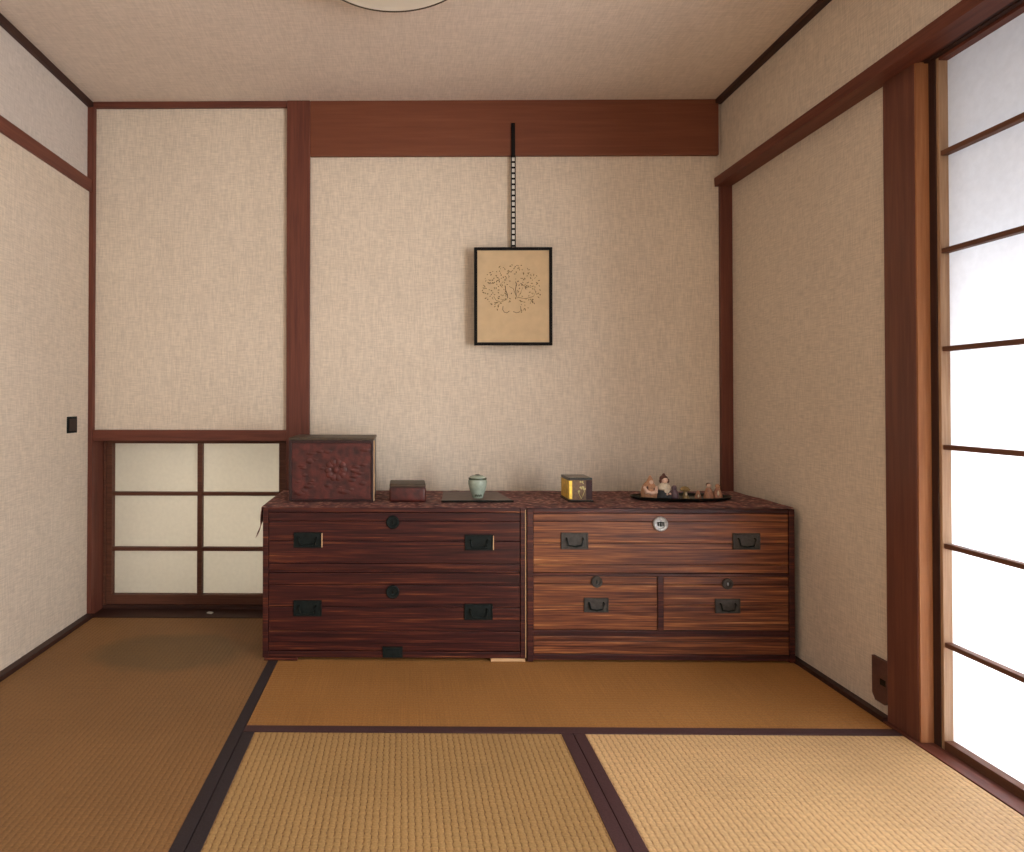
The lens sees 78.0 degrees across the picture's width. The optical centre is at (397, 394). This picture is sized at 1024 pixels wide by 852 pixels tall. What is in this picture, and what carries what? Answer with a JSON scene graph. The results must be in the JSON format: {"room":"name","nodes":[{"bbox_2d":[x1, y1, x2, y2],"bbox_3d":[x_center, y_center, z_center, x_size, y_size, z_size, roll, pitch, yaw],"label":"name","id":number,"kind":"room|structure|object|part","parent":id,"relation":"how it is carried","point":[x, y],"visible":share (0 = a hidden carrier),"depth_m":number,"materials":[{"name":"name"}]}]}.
{"room":"traditional dwelling","nodes":[
{"label":"traditional dwelling","id":0,"kind":"room"},
{"bbox_2d":[0,26,87,175],"bbox_3d":[-1.418,-0.152,0.991,0.120,2.280,3.800,0,-1,1],"label":"wall","id":1,"kind":"structure","parent":0,"point":[32,98],"depth_m":2.33,"materials":[{"name":"beige paint"}]},
{"bbox_2d":[0,133,88,670],"bbox_3d":[-1.337,0.027,2.200,0.016,1.819,0.933,0,-1,1],"label":"door","id":2,"kind":"structure","parent":1,"relation":"in","point":[44,213],"depth_m":2.32,"materials":[{"name":"fabric"}]},
{"bbox_3d":[-1.331,0.122,2.534,0.004,0.067,0.073,0,-1,1],"label":"handle","id":3,"kind":"part","parent":2,"relation":"part of","materials":[{"name":"black metal"}]},
{"bbox_2d":[69,419,76,430],"bbox_3d":[-1.327,0.122,2.534,0.002,0.049,0.057,0,-1,1],"label":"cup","id":4,"kind":"object","parent":2,"relation":"on","point":[72,422],"depth_m":2.53,"materials":[{"name":"brown metal"}]},
{"bbox_2d":[0,115,91,191],"bbox_3d":[-1.348,-0.922,0.889,0.022,0.052,3.580,0,-1,1],"label":"trim","id":5,"kind":"structure","parent":1,"relation":"attached to","point":[7,128],"depth_m":2.32,"materials":[{"name":"brown wood"}]},
{"bbox_2d":[0,13,92,106],"bbox_3d":[-1.350,-1.278,0.902,0.018,0.029,3.599,0,-1,1],"label":"trim","id":6,"kind":"structure","parent":1,"relation":"attached to","point":[5,24],"depth_m":2.32,"materials":[{"name":"brown wood"}]},
{"bbox_2d":[0,613,93,681],"bbox_3d":[-1.340,0.953,0.869,0.040,0.069,3.580,0,-1,1],"label":"trim","id":7,"kind":"structure","parent":1,"relation":"attached to","point":[50,642],"depth_m":2.30,"materials":[{"name":"brown wood"}]},
{"bbox_2d":[95,104,720,490],"bbox_3d":[0.049,-0.132,2.740,3.020,2.280,0.114,0,-1,1],"label":"wall","id":8,"kind":"structure","parent":0,"point":[191,204],"depth_m":2.69,"materials":[{"name":"beige paint"}]},
{"bbox_2d":[87,107,96,612],"bbox_3d":[-1.332,-0.148,2.684,0.035,2.199,0.026,0,-1,1],"label":"trim","id":9,"kind":"structure","parent":8,"relation":"attached to","point":[92,111],"depth_m":2.67,"materials":[{"name":"brown wood"}]},
{"bbox_2d":[94,441,103,613],"bbox_3d":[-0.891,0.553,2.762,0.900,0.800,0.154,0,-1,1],"label":"trim","id":10,"kind":"structure","parent":8,"relation":"attached to","point":[99,445],"depth_m":2.73,"materials":[{"name":"brown wood"}]},
{"bbox_2d":[93,608,262,617],"bbox_3d":[-0.891,0.979,2.739,0.900,0.057,0.190,0,-1,1],"label":"trim","id":11,"kind":"structure","parent":8,"relation":"attached to","point":[104,612],"depth_m":2.69,"materials":[{"name":"brown wood"}]},
{"bbox_2d":[93,430,285,440],"bbox_3d":[-0.896,0.175,2.679,0.836,0.047,0.020,0,-1,1],"label":"trim","id":12,"kind":"structure","parent":8,"relation":"attached to","point":[98,435],"depth_m":2.67,"materials":[{"name":"brown wood"}]},
{"bbox_2d":[93,101,286,108],"bbox_3d":[-0.900,-1.260,2.695,0.842,0.026,0.018,0,-1,1],"label":"trim","id":13,"kind":"structure","parent":8,"relation":"attached to","point":[161,104],"depth_m":2.69,"materials":[{"name":"brown wood"}]},
{"bbox_2d":[103,441,285,608],"bbox_3d":[-0.894,0.576,2.782,0.833,0.751,0.052,0,-1,1],"label":"window","id":14,"kind":"structure","parent":8,"relation":"in","point":[181,519],"depth_m":2.80,"materials":[{"name":"white paper"}]},
{"bbox_3d":[-0.903,0.914,2.780,0.748,0.042,0.034,0,-1,1],"label":"rail","id":15,"kind":"part","parent":14,"relation":"part of","materials":[{"name":"brown wood"}]},
{"bbox_3d":[-0.902,0.209,2.788,0.748,0.018,0.034,0,-1,1],"label":"rail","id":16,"kind":"part","parent":14,"relation":"part of","materials":[{"name":"brown wood"}]},
{"bbox_2d":[286,100,310,489],"bbox_3d":[-0.428,-0.160,2.677,0.100,2.225,0.022,0,-1,1],"label":"trim","id":17,"kind":"structure","parent":8,"relation":"attached to","point":[298,112],"depth_m":2.67,"materials":[{"name":"brown wood"}]},
{"bbox_2d":[474,247,552,345],"bbox_3d":[0.490,-0.416,2.647,0.329,0.415,0.064,0,-1,1],"label":"framed drawing","id":18,"kind":"object","parent":8,"relation":"attached to","point":[513,285],"visible":1,"depth_m":2.62,"materials":[{"name":"beige paper"}]},
{"bbox_2d":[511,123,515,246],"bbox_3d":[0.498,-0.902,2.663,0.020,0.536,0.010,0,-1,1],"label":"hanger","id":19,"kind":"object","parent":8,"relation":"hanging from","point":[513,157],"visible":0.99,"depth_m":2.66,"materials":[{"name":"black paint"}]},
{"bbox_2d":[310,99,718,156],"bbox_3d":[0.502,-1.152,2.680,1.759,0.241,0.018,0,-1,1],"label":"trim","id":20,"kind":"structure","parent":8,"relation":"attached to","point":[641,127],"depth_m":2.67,"materials":[{"name":"brown wood"}]},
{"bbox_2d":[718,186,733,490],"bbox_3d":[1.411,0.027,2.657,0.050,1.852,0.020,0,-1,1],"label":"trim","id":21,"kind":"structure","parent":8,"relation":"attached to","point":[724,192],"depth_m":2.65,"materials":[{"name":"brown wood"}]},
{"bbox_2d":[0,0,816,101],"bbox_3d":[0.082,-1.321,0.989,3.120,0.060,3.800,0,-1,1],"label":"ceiling","id":22,"kind":"structure","parent":0,"point":[111,50],"depth_m":2.27,"materials":[{"name":"paint"}]},
{"bbox_2d":[342,0,446,12],"bbox_3d":[-0.010,-1.242,1.708,0.505,0.081,0.505,0,-1,1],"label":"ceiling light","id":23,"kind":"object","parent":22,"relation":"attached to","point":[392,6],"visible":1,"depth_m":1.92,"materials":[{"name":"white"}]},
{"bbox_2d":[354,0,434,7],"bbox_3d":[-0.010,-1.208,1.708,0.491,0.012,0.491,0,-1,1],"label":"diffuser","id":24,"kind":"object","parent":23,"relation":"attached to","point":[358,3],"depth_m":1.92,"materials":[{"name":"white plastic"}]},
{"bbox_2d":[720,0,960,714],"bbox_3d":[1.460,-0.151,0.922,0.163,2.280,3.720,0,-1,1],"label":"wall","id":25,"kind":"structure","parent":0,"point":[808,223],"depth_m":2.07,"materials":[{"name":"beige paint"}]},
{"bbox_2d":[715,0,831,103],"bbox_3d":[1.364,-1.282,0.875,0.029,0.019,3.599,0,-1,1],"label":"trim","id":26,"kind":"structure","parent":25,"relation":"attached to","point":[818,5],"depth_m":2.25,"materials":[{"name":"brown wood"}]},
{"bbox_2d":[795,656,887,721],"bbox_3d":[1.418,0.970,2.210,0.025,0.067,0.842,0,-1,1],"label":"trim","id":27,"kind":"structure","parent":25,"relation":"attached to","point":[854,698],"depth_m":1.96,"materials":[{"name":"brown wood"}]},
{"bbox_2d":[714,0,1013,186],"bbox_3d":[1.382,-0.934,0.871,0.071,0.036,3.599,0,-1,1],"label":"trim","id":28,"kind":"structure","parent":25,"relation":"attached to","point":[966,14],"depth_m":1.80,"materials":[{"name":"brown wood"}]},
{"bbox_2d":[872,654,887,704],"bbox_3d":[1.421,0.840,1.821,0.010,0.128,0.061,0,-1,1],"label":"wall outlet","id":29,"kind":"object","parent":25,"relation":"attached to","point":[879,665],"visible":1,"depth_m":1.82,"materials":[{"name":"brown wood"}]},
{"bbox_2d":[880,678,885,686],"bbox_3d":[1.417,0.841,1.809,0.002,0.018,0.020,0,-1,1],"label":"socket","id":30,"kind":"object","parent":29,"relation":"attached to","point":[882,680],"depth_m":1.81,"materials":[{"name":"black paint"}]},
{"bbox_2d":[883,64,919,741],"bbox_3d":[1.482,0.017,1.743,0.135,1.853,0.110,0,-1,1],"label":"trim","id":31,"kind":"structure","parent":25,"relation":"attached to","point":[898,92],"depth_m":1.74,"materials":[{"name":"brown wood"}]},
{"bbox_2d":[914,62,933,742],"bbox_3d":[1.434,0.015,1.687,0.036,1.850,0.005,0,-1,1],"label":"trim","id":32,"kind":"structure","parent":25,"relation":"attached to","point":[921,95],"depth_m":1.68,"materials":[{"name":"brown wood"}]},
{"bbox_2d":[928,59,941,747],"bbox_3d":[1.500,0.022,1.676,0.098,1.858,0.026,0,-1,1],"label":"trim","id":33,"kind":"structure","parent":25,"relation":"attached to","point":[932,65],"depth_m":1.67,"materials":[{"name":"brown wood"}]},
{"bbox_2d":[883,721,1023,816],"bbox_3d":[1.461,0.955,0.419,0.148,0.057,2.738,0,-1,1],"label":"trim","id":34,"kind":"structure","parent":25,"relation":"attached to","point":[994,789],"depth_m":1.53,"materials":[{"name":"brown wood"}]},
{"bbox_2d":[921,0,1023,63],"bbox_3d":[1.442,-0.929,0.440,0.188,0.020,2.738,0,-1,1],"label":"trim","id":35,"kind":"structure","parent":25,"relation":"attached to","point":[1015,3],"depth_m":1.55,"materials":[{"name":"brown wood"}]},
{"bbox_2d":[936,3,1023,800],"bbox_3d":[1.462,0.013,1.232,0.028,1.866,0.863,0,-1,1],"label":"window","id":36,"kind":"structure","parent":25,"relation":"in","point":[980,80],"depth_m":1.56,"materials":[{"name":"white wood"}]},
{"bbox_3d":[1.463,-0.911,1.248,0.028,0.018,0.832,0,-1,1],"label":"rail","id":37,"kind":"part","parent":36,"relation":"part of","materials":[{"name":"brown wood"}]},
{"bbox_3d":[1.462,0.930,1.228,0.028,0.032,0.832,0,-1,1],"label":"rail","id":38,"kind":"part","parent":36,"relation":"part of","materials":[{"name":"brown wood"}]},
{"bbox_3d":[0.081,1.021,0.963,3.120,0.065,3.800,0,-1,1],"label":"floor","id":39,"kind":"structure","parent":0,"visible":0},
{"bbox_2d":[0,618,277,851],"bbox_3d":[-0.871,0.968,1.743,0.877,0.054,1.799,0,-1,1],"label":"mat","id":40,"kind":"object","parent":39,"relation":"on","point":[120,735],"visible":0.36,"depth_m":1.74,"materials":[{"name":"brown wicker"}]},
{"bbox_2d":[264,657,297,660],"bbox_3d":[-0.414,0.943,2.397,0.118,0.010,0.384,0,-1,1],"label":"wooden shim","id":41,"kind":"object","parent":40,"relation":"on","point":[265,658],"visible":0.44,"depth_m":2.21,"materials":[{"name":"red wood"}]},
{"bbox_2d":[263,507,525,658],"bbox_3d":[-0.010,0.671,2.401,0.938,0.533,0.414,0,-1,1],"label":"chest","id":42,"kind":"object","parent":41,"relation":"on","point":[379,582],"visible":0.96,"depth_m":2.21,"materials":[{"name":"red wood"}]},
{"bbox_3d":[-0.320,0.760,2.208,0.100,0.056,0.008,0,-1,1],"label":"pull plate","id":43,"kind":"part","parent":42,"relation":"part of","materials":[{"name":"black metal"}]},
{"bbox_3d":[-0.320,0.765,2.202,0.066,0.034,0.011,0,-1,1],"label":"pull handle","id":44,"kind":"part","parent":42,"relation":"part of","materials":[{"name":"black metal"}]},
{"bbox_3d":[-0.320,0.523,2.205,0.066,0.033,0.011,0,-1,1],"label":"pull handle","id":45,"kind":"part","parent":42,"relation":"part of","materials":[{"name":"black metal"}]},
{"bbox_3d":[-0.320,0.518,2.211,0.100,0.054,0.008,0,-1,1],"label":"pull plate","id":46,"kind":"part","parent":42,"relation":"part of","materials":[{"name":"black metal"}]},
{"bbox_3d":[-0.017,0.702,2.204,0.047,0.047,0.008,0,-1,1],"label":"lock plate","id":47,"kind":"part","parent":42,"relation":"part of","materials":[{"name":"black metal"}]},
{"bbox_3d":[-0.017,0.454,2.207,0.047,0.047,0.008,0,-1,1],"label":"lock plate","id":48,"kind":"part","parent":42,"relation":"part of","materials":[{"name":"black metal"}]},
{"bbox_3d":[-0.010,0.775,2.392,0.896,0.274,0.370,0,-1,1],"label":"drawer","id":49,"kind":"part","parent":42,"relation":"part of","materials":[{"name":"red wood"}]},
{"bbox_3d":[-0.010,0.525,2.395,0.896,0.203,0.370,0,-1,1],"label":"drawer","id":50,"kind":"part","parent":42,"relation":"part of","materials":[{"name":"red wood"}]},
{"bbox_3d":[0.288,0.771,2.202,0.100,0.056,0.008,0,-1,1],"label":"pull plate","id":51,"kind":"part","parent":42,"relation":"part of","materials":[{"name":"black metal"}]},
{"bbox_3d":[0.288,0.776,2.196,0.066,0.034,0.011,0,-1,1],"label":"pull handle","id":52,"kind":"part","parent":42,"relation":"part of","materials":[{"name":"black metal"}]},
{"bbox_3d":[0.290,0.526,2.205,0.100,0.054,0.008,0,-1,1],"label":"pull plate","id":53,"kind":"part","parent":42,"relation":"part of","materials":[{"name":"black metal"}]},
{"bbox_3d":[0.290,0.530,2.199,0.066,0.033,0.011,0,-1,1],"label":"pull handle","id":54,"kind":"part","parent":42,"relation":"part of","materials":[{"name":"black metal"}]},
{"bbox_2d":[256,490,792,536],"bbox_3d":[0.450,0.458,2.400,1.913,0.116,0.408,0,-1,1],"label":"cloth","id":55,"kind":"object","parent":42,"relation":"on","point":[522,499],"visible":0.58,"depth_m":2.30,"materials":[{"name":"brown fabric"}]},
{"bbox_2d":[289,435,376,501],"bbox_3d":[-0.245,0.281,2.423,0.320,0.238,0.229,0,-1,1],"label":"box","id":56,"kind":"object","parent":55,"relation":"on","point":[322,468],"visible":1,"depth_m":2.31,"materials":[{"name":"brown wood"}]},
{"bbox_3d":[-0.245,0.167,2.427,0.319,0.010,0.223,0,-1,1],"label":"lid","id":57,"kind":"part","parent":56,"relation":"part of","materials":[{"name":"red wood"}]},
{"bbox_2d":[389,480,425,501],"bbox_3d":[0.039,0.366,2.364,0.137,0.067,0.125,0,-1,1],"label":"trinket box","id":58,"kind":"object","parent":55,"relation":"on","point":[399,490],"visible":1,"depth_m":2.30,"materials":[{"name":"red paint"}]},
{"bbox_3d":[0.039,0.339,2.364,0.135,0.012,0.123,0,-1,1],"label":"lid","id":59,"kind":"part","parent":58,"relation":"part of","materials":[{"name":"red wood"}]},
{"bbox_2d":[441,491,513,502],"bbox_3d":[0.298,0.396,2.415,0.269,0.008,0.246,0,-1,1],"label":"display board","id":60,"kind":"object","parent":55,"relation":"on","point":[448,496],"visible":0.93,"depth_m":2.38,"materials":[{"name":"black paint"}]},
{"bbox_2d":[468,474,486,498],"bbox_3d":[0.306,0.348,2.369,0.072,0.090,0.072,0,-1,1],"label":"lidded jar","id":61,"kind":"object","parent":60,"relation":"on","point":[477,483],"visible":1,"depth_m":2.34,"materials":[{"name":"green ceramic"}]},
{"bbox_3d":[0.306,0.314,2.369,0.064,0.013,0.064,0,-1,1],"label":"lid","id":62,"kind":"part","parent":61,"relation":"part of","materials":[{"name":"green ceramic"}]},
{"bbox_2d":[560,474,593,501],"bbox_3d":[0.685,0.355,2.370,0.095,0.089,0.119,0,-1,1],"label":"box","id":63,"kind":"object","parent":55,"relation":"on","point":[574,487],"visible":1,"depth_m":2.31,"materials":[{"name":"gold metal"}]},
{"bbox_3d":[0.647,0.356,2.369,0.013,0.068,0.109,0,-1,1],"label":"gold panel","id":64,"kind":"part","parent":63,"relation":"part of","materials":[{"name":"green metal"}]},
{"bbox_3d":[0.684,0.316,2.371,0.088,0.009,0.114,0,-1,1],"label":"lid","id":65,"kind":"part","parent":63,"relation":"part of","materials":[{"name":"black paint"}]},
{"bbox_3d":[0.716,0.356,2.314,0.023,0.071,0.002,0,-1,1],"label":"dark panel","id":66,"kind":"part","parent":63,"relation":"part of","materials":[{"name":"purple paint"}]},
{"bbox_2d":[630,493,731,501],"bbox_3d":[1.085,0.393,2.375,0.386,0.014,0.156,0,-1,1],"label":"oval tray","id":67,"kind":"object","parent":55,"relation":"on","point":[691,495],"visible":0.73,"depth_m":2.32,"materials":[{"name":"black paint"}]},
{"bbox_2d":[641,475,657,497],"bbox_3d":[0.959,0.350,2.357,0.062,0.090,0.053,0,-1,1],"label":"figurine","id":68,"kind":"object","parent":67,"relation":"on","point":[649,489],"visible":0.94,"depth_m":2.35,"materials":[{"name":"pink ceramic"}]},
{"bbox_2d":[646,475,653,484],"bbox_3d":[0.963,0.325,2.362,0.030,0.040,0.030,0,-1,1],"label":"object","id":69,"kind":"object","parent":68,"relation":"attached to","point":[650,481],"depth_m":2.35,"materials":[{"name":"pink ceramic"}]},
{"bbox_2d":[657,473,671,497],"bbox_3d":[1.013,0.347,2.357,0.057,0.097,0.048,0,-1,26],"label":"doll","id":70,"kind":"object","parent":67,"relation":"on","point":[664,488],"visible":0.96,"depth_m":2.34,"materials":[{"name":"grey fabric"}]},
{"bbox_2d":[670,485,678,498],"bbox_3d":[1.056,0.370,2.366,0.036,0.052,0.036,0,-1,1],"label":"figurine","id":71,"kind":"object","parent":67,"relation":"on","point":[675,495],"visible":0.91,"depth_m":2.35,"materials":[{"name":"ceramic"}]},
{"bbox_2d":[680,486,689,498],"bbox_3d":[1.096,0.371,2.362,0.038,0.048,0.037,0,-1,1],"label":"figurine","id":72,"kind":"object","parent":67,"relation":"on","point":[685,489],"visible":1,"depth_m":2.35,"materials":[{"name":"ceramic"}]},
{"bbox_2d":[695,490,700,498],"bbox_3d":[1.142,0.379,2.355,0.024,0.034,0.024,0,-1,1],"label":"figurine","id":73,"kind":"object","parent":67,"relation":"on","point":[697,495],"visible":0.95,"depth_m":2.35,"materials":[{"name":"ceramic"}]},
{"bbox_2d":[703,483,713,498],"bbox_3d":[1.185,0.365,2.360,0.038,0.061,0.037,0,-1,1],"label":"figurine","id":74,"kind":"object","parent":67,"relation":"on","point":[708,493],"visible":0.91,"depth_m":2.35,"materials":[{"name":"ceramic"}]},
{"bbox_2d":[713,484,722,497],"bbox_3d":[1.220,0.368,2.363,0.036,0.056,0.036,0,-1,1],"label":"figurine","id":75,"kind":"object","parent":67,"relation":"on","point":[717,493],"visible":0.88,"depth_m":2.35,"materials":[{"name":"ceramic"}]},
{"bbox_2d":[185,732,631,851],"bbox_3d":[0.019,0.959,0.816,0.918,0.054,1.822,0,-1,1],"label":"mat","id":76,"kind":"object","parent":39,"relation":"on","point":[276,791],"visible":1,"depth_m":1.45,"materials":[{"name":"beige wicker"}]},
{"bbox_2d":[244,657,902,735],"bbox_3d":[0.489,0.974,2.183,1.830,0.054,0.918,0,-1,1],"label":"mat","id":77,"kind":"object","parent":39,"relation":"on","point":[306,694],"visible":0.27,"depth_m":1.93,"materials":[{"name":"brown wicker"}]},
{"bbox_2d":[490,658,524,661],"bbox_3d":[0.394,0.943,2.389,0.122,0.010,0.384,0,-1,1],"label":"wooden shim","id":78,"kind":"object","parent":77,"relation":"on","point":[491,659],"visible":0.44,"depth_m":2.20,"materials":[{"name":"beige wood"}]},
{"bbox_2d":[526,508,794,662],"bbox_3d":[0.935,0.678,2.392,0.944,0.542,0.414,0,-1,1],"label":"chest","id":79,"kind":"object","parent":77,"relation":"on","point":[707,584],"visible":0.98,"depth_m":2.20,"materials":[{"name":"brown wood"}]},
{"bbox_3d":[0.629,0.519,2.201,0.096,0.057,0.008,0,-1,1],"label":"pull plate","id":80,"kind":"part","parent":79,"relation":"part of","materials":[{"name":"grey metal"}]},
{"bbox_3d":[0.629,0.523,2.195,0.063,0.035,0.011,0,-1,1],"label":"pull handle","id":81,"kind":"part","parent":79,"relation":"part of","materials":[{"name":"black metal"}]},
{"bbox_3d":[0.705,0.742,2.385,0.438,0.188,0.370,0,-1,1],"label":"drawer","id":82,"kind":"part","parent":79,"relation":"part of","materials":[{"name":"brown wood"}]},
{"bbox_3d":[0.705,0.746,2.198,0.086,0.050,0.008,0,-1,1],"label":"pull plate","id":83,"kind":"part","parent":79,"relation":"part of","materials":[{"name":"grey metal"}]},
{"bbox_3d":[0.705,0.750,2.192,0.057,0.031,0.011,0,-1,1],"label":"pull handle","id":84,"kind":"part","parent":79,"relation":"part of","materials":[{"name":"black metal"}]},
{"bbox_3d":[0.707,0.663,2.197,0.040,0.040,0.008,0,-1,1],"label":"lock plate","id":85,"kind":"part","parent":79,"relation":"part of","materials":[{"name":"grey metal"}]},
{"bbox_3d":[0.936,0.529,2.385,0.900,0.209,0.370,0,-1,1],"label":"drawer","id":86,"kind":"part","parent":79,"relation":"part of","materials":[{"name":"brown wood"}]},
{"bbox_3d":[0.933,0.458,2.197,0.053,0.053,0.008,0,-1,1],"label":"lock plate","id":87,"kind":"part","parent":79,"relation":"part of","materials":[{"name":"silver metal"}]},
{"bbox_3d":[0.936,0.890,2.381,0.900,0.061,0.370,0,-1,1],"label":"panel","id":88,"kind":"part","parent":79,"relation":"part of","materials":[{"name":"brown wood"}]},
{"bbox_3d":[1.166,0.742,2.381,0.440,0.188,0.370,0,-1,1],"label":"drawer","id":89,"kind":"part","parent":79,"relation":"part of","materials":[{"name":"brown wood"}]},
{"bbox_3d":[1.169,0.669,2.192,0.038,0.038,0.008,0,-1,1],"label":"lock plate","id":90,"kind":"part","parent":79,"relation":"part of","materials":[{"name":"grey metal"}]},
{"bbox_3d":[1.169,0.748,2.194,0.088,0.050,0.008,0,-1,1],"label":"pull plate","id":91,"kind":"part","parent":79,"relation":"part of","materials":[{"name":"grey metal"}]},
{"bbox_3d":[1.168,0.752,2.187,0.058,0.031,0.011,0,-1,1],"label":"pull handle","id":92,"kind":"part","parent":79,"relation":"part of","materials":[{"name":"black metal"}]},
{"bbox_3d":[1.236,0.519,2.195,0.096,0.057,0.008,0,-1,1],"label":"pull plate","id":93,"kind":"part","parent":79,"relation":"part of","materials":[{"name":"grey metal"}]},
{"bbox_3d":[1.236,0.524,2.189,0.063,0.035,0.011,0,-1,1],"label":"pull handle","id":94,"kind":"part","parent":79,"relation":"part of","materials":[{"name":"black metal"}]},
{"bbox_2d":[573,734,1023,851],"bbox_3d":[0.935,0.959,0.807,0.910,0.054,1.822,0,-1,1],"label":"mat","id":95,"kind":"object","parent":39,"relation":"on","point":[665,793],"visible":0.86,"depth_m":1.44,"materials":[{"name":"beige wicker"}]}
]}

